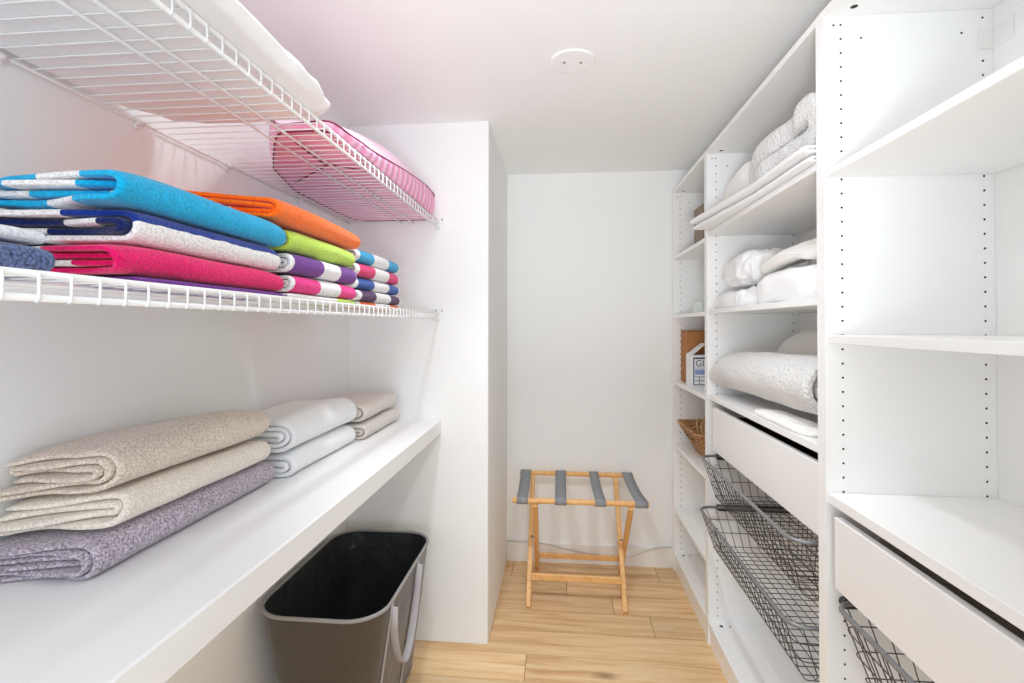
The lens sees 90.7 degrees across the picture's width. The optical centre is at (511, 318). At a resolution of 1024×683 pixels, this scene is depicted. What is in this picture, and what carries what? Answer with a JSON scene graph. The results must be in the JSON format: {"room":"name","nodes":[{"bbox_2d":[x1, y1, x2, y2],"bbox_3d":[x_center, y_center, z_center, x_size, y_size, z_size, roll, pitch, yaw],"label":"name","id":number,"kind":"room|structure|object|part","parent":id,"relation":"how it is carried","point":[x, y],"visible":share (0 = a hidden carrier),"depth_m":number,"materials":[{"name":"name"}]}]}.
{"room":"linen closet","nodes":[
{"label":"linen closet","id":0,"kind":"room"},
{"bbox_2d":[0,48,348,682],"bbox_3d":[-0.818,0.242,1.246,0.100,2.225,3.432,0,-1,5],"label":"wall","id":1,"kind":"structure","parent":0,"point":[74,371],"depth_m":1.08,"materials":[{"name":"white paint"}]},
{"bbox_2d":[0,419,440,682],"bbox_3d":[-0.607,0.423,0.824,0.398,0.056,2.536,0,-1,5],"label":"shelf","id":2,"kind":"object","parent":1,"relation":"attached to","point":[143,617],"depth_m":0.76,"materials":[{"name":"white wood"}]},
{"bbox_2d":[0,462,275,582],"bbox_3d":[-0.693,0.366,0.991,0.192,0.058,0.516,0,-1,5],"label":"bath towel","id":3,"kind":"object","parent":2,"relation":"on","point":[47,553],"visible":0.6,"depth_m":0.80,"materials":[{"name":"purple fabric"}]},
{"bbox_2d":[0,440,270,536],"bbox_3d":[-0.689,0.309,0.991,0.196,0.061,0.467,0,-1,5],"label":"bath towel","id":4,"kind":"object","parent":3,"relation":"on","point":[115,505],"visible":0.77,"depth_m":0.82,"materials":[{"name":"beige fabric"}]},
{"bbox_2d":[0,410,270,501],"bbox_3d":[-0.690,0.243,0.997,0.195,0.089,0.453,0,-1,5],"label":"bath towel","id":5,"kind":"object","parent":4,"relation":"on","point":[102,461],"visible":1,"depth_m":0.84,"materials":[{"name":"beige fabric"}]},
{"bbox_2d":[260,425,355,476],"bbox_3d":[-0.629,0.370,1.470,0.212,0.062,0.411,0,-1,5],"label":"bath towel","id":6,"kind":"object","parent":2,"relation":"on","point":[286,463],"visible":0.42,"depth_m":1.36,"materials":[{"name":"white fabric"}]},
{"bbox_2d":[248,398,356,452],"bbox_3d":[-0.627,0.294,1.462,0.214,0.094,0.417,0,-1,5],"label":"bath towel","id":7,"kind":"object","parent":6,"relation":"on","point":[294,423],"visible":0.73,"depth_m":1.37,"materials":[{"name":"white fabric"}]},
{"bbox_2d":[343,408,399,439],"bbox_3d":[-0.582,0.379,1.865,0.234,0.055,0.368,0,-1,5],"label":"bath towel","id":8,"kind":"object","parent":2,"relation":"on","point":[366,427],"visible":0.41,"depth_m":1.77,"materials":[{"name":"beige fabric"}]},
{"bbox_2d":[334,392,396,421],"bbox_3d":[-0.582,0.317,1.860,0.229,0.073,0.353,0,-1,5],"label":"bath towel","id":9,"kind":"object","parent":8,"relation":"on","point":[368,404],"visible":0.5,"depth_m":1.81,"materials":[{"name":"beige fabric"}]},
{"bbox_2d":[0,0,443,229],"bbox_3d":[-0.585,-0.405,1.008,0.407,0.048,2.186,0,-1,5],"label":"wire shelf","id":10,"kind":"object","parent":1,"relation":"attached to","point":[438,223],"visible":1,"depth_m":0.97,"materials":[{"name":"white metal"}]},
{"bbox_2d":[0,0,330,123],"bbox_3d":[-0.623,-0.500,0.460,0.440,0.153,1.303,0,-1,5],"label":"pillow","id":11,"kind":"object","parent":10,"relation":"on","point":[231,19],"visible":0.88,"depth_m":0.80,"materials":[{"name":"white fabric"}]},
{"bbox_3d":[-0.779,-0.410,1.024,0.006,0.006,2.181,0,-1,5],"label":"rail","id":12,"kind":"part","parent":10,"relation":"part of","materials":[{"name":"white metal"}]},
{"bbox_3d":[-0.407,-0.389,0.988,0.007,0.007,2.181,0,-1,5],"label":"rail","id":13,"kind":"part","parent":10,"relation":"part of","materials":[{"name":"white metal"}]},
{"bbox_3d":[-0.407,-0.412,0.989,0.007,0.007,2.181,0,-1,5],"label":"rail","id":14,"kind":"part","parent":10,"relation":"part of","materials":[{"name":"white metal"}]},
{"bbox_2d":[269,120,434,220],"bbox_3d":[-0.524,-0.497,1.609,0.375,0.177,0.972,0,-1,5],"label":"bag","id":15,"kind":"object","parent":10,"relation":"on","point":[397,171],"visible":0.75,"depth_m":1.47,"materials":[{"name":"pink fabric"}]},
{"bbox_2d":[0,266,443,320],"bbox_3d":[-0.586,-0.030,1.003,0.407,0.048,2.186,0,-1,5],"label":"wire shelf","id":16,"kind":"object","parent":1,"relation":"attached to","point":[16,284],"visible":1,"depth_m":0.71,"materials":[{"name":"white metal"}]},
{"bbox_2d":[0,242,54,270],"bbox_3d":[-0.619,-0.064,0.510,0.232,0.030,0.131,0,-1,5],"label":"hand towel","id":17,"kind":"object","parent":16,"relation":"on","point":[12,255],"visible":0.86,"depth_m":0.52,"materials":[{"name":"blue fabric"}]},
{"bbox_2d":[0,224,45,244],"bbox_3d":[-0.620,-0.089,0.513,0.210,0.015,0.111,0,-1,5],"label":"hand towel","id":18,"kind":"object","parent":17,"relation":"on","point":[9,234],"visible":0.95,"depth_m":0.53,"materials":[{"name":"white fabric"}]},
{"bbox_2d":[52,277,283,295],"bbox_3d":[-0.576,-0.048,0.814,0.245,0.008,0.351,0,-1,5],"label":"towel","id":19,"kind":"object","parent":16,"relation":"on","point":[145,279],"visible":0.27,"depth_m":0.73,"materials":[{"name":"purple fabric"}]},
{"bbox_2d":[33,244,283,291],"bbox_3d":[-0.581,-0.073,0.803,0.255,0.038,0.392,0,-1,5],"label":"towel","id":20,"kind":"object","parent":19,"relation":"on","point":[99,260],"visible":0.67,"depth_m":0.67,"materials":[{"name":"pink fabric"}]},
{"bbox_2d":[0,209,280,269],"bbox_3d":[-0.574,-0.117,0.799,0.236,0.044,0.383,0,-1,5],"label":"towel","id":21,"kind":"object","parent":20,"relation":"on","point":[59,226],"visible":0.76,"depth_m":0.66,"materials":[{"name":"white fabric"}]},
{"bbox_2d":[0,169,285,246],"bbox_3d":[-0.557,-0.165,0.808,0.210,0.044,0.385,0,-1,5],"label":"towel","id":22,"kind":"object","parent":21,"relation":"on","point":[109,189],"visible":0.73,"depth_m":0.65,"materials":[{"name":"blue fabric"}]},
{"bbox_3d":[-0.558,-0.035,0.998,0.006,0.006,2.181,0,-1,5],"label":"deck rod","id":23,"kind":"part","parent":16,"relation":"part of","materials":[{"name":"white metal"}]},
{"bbox_3d":[-0.510,-0.035,0.994,0.006,0.006,2.181,0,-1,5],"label":"deck rod","id":24,"kind":"part","parent":16,"relation":"part of","materials":[{"name":"white metal"}]},
{"bbox_3d":[-0.407,-0.014,0.984,0.007,0.007,2.181,0,-1,5],"label":"rail","id":25,"kind":"part","parent":16,"relation":"part of","materials":[{"name":"white metal"}]},
{"bbox_2d":[281,293,354,303],"bbox_3d":[-0.571,-0.045,1.180,0.292,0.011,0.343,0,-1,5],"label":"towel","id":26,"kind":"object","parent":16,"relation":"on","point":[284,294],"visible":0.28,"depth_m":1.12,"materials":[{"name":"white fabric"}]},
{"bbox_2d":[274,275,355,299],"bbox_3d":[-0.574,-0.070,1.181,0.308,0.036,0.341,0,-1,5],"label":"towel","id":27,"kind":"object","parent":26,"relation":"on","point":[292,284],"visible":0.38,"depth_m":1.11,"materials":[{"name":"pink fabric"}]},
{"bbox_2d":[263,253,356,284],"bbox_3d":[-0.572,-0.113,1.181,0.311,0.042,0.347,0,-1,5],"label":"towel","id":28,"kind":"object","parent":27,"relation":"on","point":[291,264],"visible":0.34,"depth_m":1.10,"materials":[{"name":"purple fabric"}]},
{"bbox_2d":[268,230,354,266],"bbox_3d":[-0.575,-0.159,1.177,0.309,0.044,0.326,0,-1,5],"label":"towel","id":29,"kind":"object","parent":28,"relation":"on","point":[295,243],"visible":0.31,"depth_m":1.11,"materials":[{"name":"green fabric"}]},
{"bbox_2d":[185,190,360,249],"bbox_3d":[-0.577,-0.210,1.091,0.313,0.044,0.552,0,-1,5],"label":"towel","id":30,"kind":"object","parent":29,"relation":"on","point":[289,217],"visible":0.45,"depth_m":1.00,"materials":[{"name":"orange fabric"}]},
{"bbox_2d":[355,301,398,307],"bbox_3d":[-0.546,-0.041,1.582,0.284,0.013,0.384,0,-1,5],"label":"towel","id":31,"kind":"object","parent":16,"relation":"on","point":[356,302],"visible":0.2,"depth_m":1.53,"materials":[{"name":"fabric"}]},
{"bbox_2d":[350,290,400,304],"bbox_3d":[-0.544,-0.065,1.582,0.291,0.032,0.388,0,-1,5],"label":"towel","id":32,"kind":"object","parent":31,"relation":"on","point":[361,296],"visible":0.36,"depth_m":1.52,"materials":[{"name":"fabric"}]},
{"bbox_2d":[346,278,399,294],"bbox_3d":[-0.548,-0.100,1.583,0.291,0.032,0.394,0,-1,5],"label":"towel","id":33,"kind":"object","parent":32,"relation":"on","point":[359,284],"visible":0.37,"depth_m":1.52,"materials":[{"name":"blue fabric"}]},
{"bbox_2d":[345,263,399,284],"bbox_3d":[-0.545,-0.137,1.583,0.289,0.038,0.390,0,-1,5],"label":"towel","id":34,"kind":"object","parent":33,"relation":"on","point":[362,271],"visible":0.34,"depth_m":1.51,"materials":[{"name":"fabric"}]},
{"bbox_2d":[346,249,399,273],"bbox_3d":[-0.547,-0.177,1.587,0.288,0.038,0.389,0,-1,5],"label":"towel","id":35,"kind":"object","parent":34,"relation":"on","point":[361,257],"visible":0.33,"depth_m":1.52,"materials":[{"name":"fabric"}]},
{"bbox_2d":[238,0,830,174],"bbox_3d":[0.158,-0.860,1.167,2.057,0.080,3.432,0,-1,5],"label":"ceiling","id":36,"kind":"structure","parent":0,"point":[666,78],"depth_m":1.62,"materials":[{"name":"white paint"}]},
{"bbox_2d":[550,49,594,72],"bbox_3d":[0.191,-0.811,1.595,0.142,0.007,0.142,0,-1,5],"label":"cover plate","id":37,"kind":"object","parent":36,"relation":"attached to","point":[568,60],"visible":1,"depth_m":1.58,"materials":[{"name":"white paint"}]},
{"bbox_2d":[405,561,727,682],"bbox_3d":[0.154,1.334,1.140,2.057,0.060,3.432,0,-1,5],"label":"floor","id":38,"kind":"structure","parent":0,"point":[570,632],"depth_m":2.08,"materials":[{"name":"brown wood"}]},
{"bbox_2d":[260,529,428,682],"bbox_3d":[-0.509,1.062,1.667,0.396,0.490,0.609,0,-1,5],"label":"laundry hamper","id":39,"kind":"object","parent":38,"relation":"on","point":[349,612],"visible":1,"depth_m":1.63,"materials":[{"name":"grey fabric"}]},
{"bbox_3d":[-0.333,0.953,1.594,0.032,0.237,0.268,0,-1,5],"label":"handle","id":40,"kind":"part","parent":39,"relation":"part of","materials":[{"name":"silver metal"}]},
{"bbox_2d":[347,121,507,643],"bbox_3d":[-0.356,0.258,2.451,0.592,2.125,0.745,0,-1,5],"label":"wall pier","id":41,"kind":"object","parent":38,"relation":"on","point":[453,370],"visible":0.72,"depth_m":2.07,"materials":[{"name":"white paint"}]},
{"bbox_2d":[512,469,648,612],"bbox_3d":[0.324,1.067,2.474,0.606,0.521,0.463,0,-1,5],"label":"luggage rack","id":42,"kind":"object","parent":38,"relation":"on","point":[640,501],"visible":1,"depth_m":2.41,"materials":[{"name":"brown wood"}]},
{"bbox_3d":[0.093,1.080,2.511,0.022,0.497,0.416,0,-1,5],"label":"leg","id":43,"kind":"part","parent":42,"relation":"part of","materials":[{"name":"brown wood"}]},
{"bbox_3d":[0.119,1.079,2.485,0.022,0.497,0.429,0,-1,4],"label":"leg","id":44,"kind":"part","parent":42,"relation":"part of","materials":[{"name":"brown wood"}]},
{"bbox_3d":[0.341,0.826,2.692,0.598,0.025,0.024,0,-1,5],"label":"rail","id":45,"kind":"part","parent":42,"relation":"part of","materials":[{"name":"brown wood"}]},
{"bbox_3d":[0.304,0.821,2.263,0.606,0.025,0.024,0,-1,5],"label":"rail","id":46,"kind":"part","parent":42,"relation":"part of","materials":[{"name":"brown wood"}]},
{"bbox_3d":[0.528,1.080,2.470,0.022,0.497,0.416,0,-1,5],"label":"leg","id":47,"kind":"part","parent":42,"relation":"part of","materials":[{"name":"brown wood"}]},
{"bbox_3d":[0.548,1.079,2.444,0.022,0.497,0.429,0,-1,5],"label":"leg","id":48,"kind":"part","parent":42,"relation":"part of","materials":[{"name":"brown wood"}]},
{"bbox_2d":[672,152,706,640],"bbox_3d":[1.005,0.316,2.365,0.360,2.010,0.619,0,-1,5],"label":"shelving unit","id":49,"kind":"object","parent":38,"relation":"on","point":[688,258],"visible":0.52,"depth_m":2.66,"materials":[{"name":"white"}]},
{"bbox_3d":[1.005,-0.679,2.377,0.356,0.018,0.583,0,-1,5],"label":"panel","id":50,"kind":"part","parent":49,"relation":"part of","materials":[{"name":"white"}]},
{"bbox_2d":[674,238,703,259],"bbox_3d":[1.005,-0.326,2.373,0.352,0.017,0.581,0,-1,5],"label":"shelf","id":51,"kind":"object","parent":49,"relation":"attached to","point":[696,251],"depth_m":2.47,"materials":[{"name":"white"}]},
{"bbox_2d":[674,508,704,559],"bbox_3d":[1.003,1.002,2.356,0.352,0.018,0.581,0,-1,5],"label":"shelf","id":52,"kind":"object","parent":49,"relation":"attached to","point":[683,514],"depth_m":2.46,"materials":[{"name":"white"}]},
{"bbox_2d":[674,443,704,477],"bbox_3d":[1.004,0.660,2.360,0.352,0.018,0.581,0,-1,5],"label":"shelf","id":53,"kind":"object","parent":49,"relation":"attached to","point":[687,450],"depth_m":2.41,"materials":[{"name":"white"}]},
{"bbox_2d":[674,381,704,399],"bbox_3d":[1.004,0.332,2.365,0.352,0.018,0.581,0,-1,5],"label":"shelf","id":54,"kind":"object","parent":49,"relation":"attached to","point":[698,391],"depth_m":2.35,"materials":[{"name":"white"}]},
{"bbox_2d":[674,312,704,317],"bbox_3d":[1.004,-0.017,2.369,0.352,0.017,0.581,0,-1,5],"label":"shelf","id":55,"kind":"object","parent":49,"relation":"attached to","point":[676,314],"depth_m":2.47,"materials":[{"name":"white"}]},
{"bbox_3d":[1.002,1.236,2.353,0.356,0.018,0.583,0,-1,5],"label":"panel","id":56,"kind":"part","parent":49,"relation":"part of","materials":[{"name":"white wood"}]},
{"bbox_2d":[677,419,704,455],"bbox_3d":[0.982,0.584,2.421,0.298,0.132,0.385,0,-1,5],"label":"wicker basket","id":57,"kind":"object","parent":49,"relation":"on","point":[688,426],"visible":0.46,"depth_m":2.44,"materials":[{"name":"brown wicker"}]},
{"bbox_2d":[696,417,704,434],"bbox_3d":[0.924,0.547,2.412,0.066,0.150,0.202,0,-1,5],"label":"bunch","id":58,"kind":"object","parent":57,"relation":"in","point":[703,419],"visible":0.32,"depth_m":2.44,"materials":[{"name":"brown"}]},
{"bbox_2d":[680,330,704,382],"bbox_3d":[1.014,0.192,2.572,0.272,0.265,0.142,0,-1,5],"label":"cardboard box","id":59,"kind":"object","parent":49,"relation":"on","point":[690,339],"visible":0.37,"depth_m":2.52,"materials":[{"name":"orange cardboard"}]},
{"bbox_2d":[686,343,704,386],"bbox_3d":[0.976,0.221,2.442,0.238,0.204,0.104,0,-1,5],"label":"printed box","id":60,"kind":"object","parent":49,"relation":"on","point":[695,363],"visible":0.41,"depth_m":2.40,"materials":[{"name":"white cardboard"}]},
{"bbox_2d":[693,357,704,384],"bbox_3d":[0.971,0.249,2.391,0.222,0.132,0.001,0,-1,5],"label":"print","id":61,"kind":"object","parent":60,"relation":"attached to","point":[698,362],"depth_m":2.40,"materials":[{"name":"grey paper"}]},
{"bbox_2d":[689,517,704,540],"bbox_3d":[0.992,0.987,2.304,0.260,0.010,0.400,0,-1,5],"label":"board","id":62,"kind":"object","parent":49,"relation":"on","point":[698,522],"visible":0.24,"depth_m":2.42,"materials":[{"name":"white"}]},
{"bbox_2d":[694,203,703,243],"bbox_3d":[1.057,-0.451,2.558,0.220,0.234,0.160,0,-1,5],"label":"carton","id":63,"kind":"object","parent":49,"relation":"on","point":[698,234],"visible":0.1,"depth_m":2.57,"materials":[{"name":"brown cardboard"}]},
{"bbox_2d":[693,301,704,312],"bbox_3d":[0.985,-0.053,2.439,0.180,0.054,0.160,0,-1,5],"label":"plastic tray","id":64,"kind":"object","parent":49,"relation":"on","point":[697,306],"visible":0.21,"depth_m":2.40,"materials":[{"name":"white plastic"}]},
{"bbox_3d":[0.977,0.312,2.065,0.360,2.010,0.018,0,-1,5],"label":"panel","id":65,"kind":"part","parent":49,"relation":"part of","materials":[{"name":"white"}]},
{"bbox_2d":[700,15,823,682],"bbox_3d":[0.906,0.306,1.600,0.413,2.010,0.920,0,-1,5],"label":"shelving unit","id":66,"kind":"object","parent":38,"relation":"on","point":[764,523],"visible":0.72,"depth_m":1.83,"materials":[{"name":"white"}]},
{"bbox_2d":[715,286,758,307],"bbox_3d":[0.942,-0.079,1.844,0.332,0.074,0.367,0,-1,5],"label":"sheet","id":67,"kind":"object","parent":66,"relation":"on","point":[743,297],"visible":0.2,"depth_m":1.75,"materials":[{"name":"white fabric"}]},
{"bbox_2d":[723,248,816,287],"bbox_3d":[0.945,-0.186,1.837,0.312,0.130,0.353,0,-1,5],"label":"sheet","id":68,"kind":"object","parent":67,"relation":"on","point":[743,271],"visible":0.45,"depth_m":1.74,"materials":[{"name":"white fabric"}]},
{"bbox_3d":[0.975,0.312,2.047,0.360,2.010,0.018,0,-1,5],"label":"panel","id":69,"kind":"part","parent":66,"relation":"part of","materials":[{"name":"white"}]},
{"bbox_2d":[693,156,815,229],"bbox_3d":[0.859,-0.373,1.604,0.334,0.019,0.861,0,-1,5],"label":"sheet","id":70,"kind":"object","parent":66,"relation":"on","point":[722,216],"visible":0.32,"depth_m":1.54,"materials":[{"name":"white fabric"}]},
{"bbox_2d":[690,145,815,223],"bbox_3d":[0.844,-0.397,1.605,0.333,0.024,0.859,0,-1,5],"label":"sheet","id":71,"kind":"object","parent":70,"relation":"on","point":[807,151],"visible":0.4,"depth_m":1.44,"materials":[{"name":"white fabric"}]},
{"bbox_2d":[724,161,750,199],"bbox_3d":[0.956,-0.491,1.850,0.299,0.162,0.319,0,-1,5],"label":"cushion","id":72,"kind":"object","parent":71,"relation":"on","point":[740,181],"visible":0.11,"depth_m":1.80,"materials":[{"name":"white fabric"}]},
{"bbox_2d":[749,92,815,184],"bbox_3d":[0.902,-0.485,1.425,0.331,0.143,0.504,0,-1,5],"label":"quilt","id":73,"kind":"object","parent":71,"relation":"on","point":[799,131],"visible":0.19,"depth_m":1.40,"materials":[{"name":"white fabric"}]},
{"bbox_2d":[700,506,818,681],"bbox_3d":[0.890,0.817,1.596,0.380,0.157,0.820,0,-1,5],"label":"wire basket","id":74,"kind":"object","parent":66,"relation":"on","point":[778,612],"depth_m":1.61,"materials":[{"name":"grey metal"}]},
{"bbox_2d":[701,455,818,599],"bbox_3d":[0.893,0.617,1.598,0.374,0.162,0.820,0,-1,5],"label":"wire basket","id":75,"kind":"object","parent":66,"relation":"on","point":[791,539],"depth_m":1.55,"materials":[{"name":"grey metal"}]},
{"bbox_3d":[0.932,-0.689,1.611,0.356,0.018,0.884,0,-1,5],"label":"panel","id":76,"kind":"part","parent":66,"relation":"part of","materials":[{"name":"white"}]},
{"bbox_2d":[708,298,816,313],"bbox_3d":[0.932,-0.035,1.603,0.352,0.017,0.882,0,-1,5],"label":"shelf","id":77,"kind":"object","parent":66,"relation":"attached to","point":[804,306],"depth_m":1.61,"materials":[{"name":"white"}]},
{"bbox_2d":[708,164,816,235],"bbox_3d":[0.932,-0.353,1.607,0.352,0.018,0.882,0,-1,5],"label":"shelf","id":78,"kind":"object","parent":66,"relation":"attached to","point":[790,209],"depth_m":1.66,"materials":[{"name":"white"}]},
{"bbox_2d":[708,394,817,452],"bbox_3d":[0.931,0.309,1.598,0.352,0.020,0.882,0,-1,5],"label":"shelf","id":79,"kind":"object","parent":66,"relation":"attached to","point":[745,405],"depth_m":1.67,"materials":[{"name":"white"}]},
{"bbox_2d":[709,352,817,414],"bbox_3d":[0.858,0.186,1.647,0.205,0.169,0.784,0,-1,5],"label":"quilt","id":80,"kind":"object","parent":66,"relation":"on","point":[790,380],"visible":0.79,"depth_m":1.48,"materials":[{"name":"white fabric"}]},
{"bbox_3d":[0.929,1.226,1.587,0.356,0.018,0.884,0,-1,5],"label":"panel","id":81,"kind":"part","parent":66,"relation":"part of","materials":[{"name":"white"}]},
{"bbox_3d":[0.764,0.429,1.590,0.017,0.169,0.828,0,-1,5],"label":"drawer","id":82,"kind":"part","parent":66,"relation":"part of","materials":[{"name":"white"}]},
{"bbox_2d":[756,263,816,303],"bbox_3d":[0.904,-0.100,1.418,0.314,0.105,0.484,0,-1,5],"label":"fitted sheet","id":83,"kind":"object","parent":66,"relation":"on","point":[791,283],"visible":0.23,"depth_m":1.36,"materials":[{"name":"white fabric"}]},
{"bbox_2d":[760,238,816,273],"bbox_3d":[0.904,-0.214,1.431,0.287,0.137,0.417,0,-1,5],"label":"folded blanket","id":84,"kind":"object","parent":83,"relation":"on","point":[805,251],"visible":0.38,"depth_m":1.41,"materials":[{"name":"white fabric"}]},
{"bbox_2d":[755,409,817,436],"bbox_3d":[0.786,0.286,1.429,0.097,0.019,0.363,0,-1,5],"label":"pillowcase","id":85,"kind":"object","parent":66,"relation":"on","point":[791,422],"visible":0.86,"depth_m":1.38,"materials":[{"name":"white fabric"}]},
{"bbox_2d":[777,329,816,354],"bbox_3d":[1.030,0.164,1.569,0.145,0.268,0.800,0,-1,5],"label":"blanket","id":86,"kind":"object","parent":66,"relation":"on","point":[805,342],"visible":0.13,"depth_m":1.73,"materials":[{"name":"white fabric"}]},
{"bbox_3d":[1.110,0.296,1.581,0.004,1.970,0.884,0,-1,5],"label":"panel","id":87,"kind":"part","parent":66,"relation":"part of","materials":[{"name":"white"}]},
{"bbox_3d":[0.889,0.300,1.149,0.360,2.010,0.018,0,-1,5],"label":"panel","id":88,"kind":"part","parent":66,"relation":"part of","materials":[{"name":"white"}]},
{"bbox_2d":[819,0,1023,682],"bbox_3d":[0.844,0.295,0.681,0.364,2.010,0.922,0,-1,5],"label":"shelving unit","id":89,"kind":"object","parent":38,"relation":"on","point":[922,101],"visible":1,"depth_m":1.11,"materials":[{"name":"white"}]},
{"bbox_2d":[839,601,934,682],"bbox_3d":[0.832,0.692,0.680,0.342,0.157,0.850,0,-1,5],"label":"wire basket","id":90,"kind":"object","parent":89,"relation":"on","point":[843,605],"depth_m":1.03,"materials":[{"name":"grey metal"}]},
{"bbox_3d":[0.845,-0.701,0.694,0.356,0.018,0.886,0,-1,5],"label":"panel","id":91,"kind":"part","parent":89,"relation":"part of","materials":[{"name":"white"}]},
{"bbox_2d":[826,56,1023,177],"bbox_3d":[0.845,-0.334,0.689,0.352,0.017,0.884,0,-1,5],"label":"shelf","id":92,"kind":"object","parent":89,"relation":"attached to","point":[978,132],"depth_m":0.92,"materials":[{"name":"white"}]},
{"bbox_2d":[827,335,1023,355],"bbox_3d":[0.845,0.040,0.684,0.352,0.019,0.884,0,-1,5],"label":"shelf","id":93,"kind":"object","parent":89,"relation":"attached to","point":[1011,345],"depth_m":0.86,"materials":[{"name":"white"}]},
{"bbox_2d":[828,493,1023,630],"bbox_3d":[0.844,0.397,0.680,0.352,0.022,0.884,0,-1,5],"label":"shelf","id":94,"kind":"object","parent":89,"relation":"attached to","point":[974,542],"depth_m":0.92,"materials":[{"name":"white"}]},
{"bbox_3d":[0.679,0.509,0.687,0.017,0.156,0.860,0,-1,5],"label":"drawer","id":95,"kind":"part","parent":89,"relation":"part of","materials":[{"name":"white wood"}]},
{"bbox_3d":[1.023,0.285,0.664,0.004,1.970,0.886,0,-1,5],"label":"panel","id":96,"kind":"part","parent":89,"relation":"part of","materials":[{"name":"white"}]},
{"bbox_2d":[507,170,688,546],"bbox_3d":[0.326,0.263,2.811,1.882,2.225,0.100,0,-1,5],"label":"wall","id":97,"kind":"structure","parent":0,"point":[590,303],"depth_m":2.75,"materials":[{"name":"white paint"}]},
{"bbox_2d":[507,541,671,557],"bbox_3d":[0.412,1.241,2.721,0.879,0.069,0.006,0,-1,5],"label":"cable","id":98,"kind":"object","parent":97,"relation":"attached to","point":[507,541],"visible":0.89,"depth_m":2.72,"materials":[{"name":"grey plastic"}]},
{"bbox_2d":[507,540,672,567],"bbox_3d":[0.601,1.271,2.715,1.261,0.108,0.014,0,-1,5],"label":"baseboard","id":99,"kind":"structure","parent":97,"relation":"attached to","point":[516,551],"depth_m":2.72,"materials":[{"name":"white paint"}]}
]}

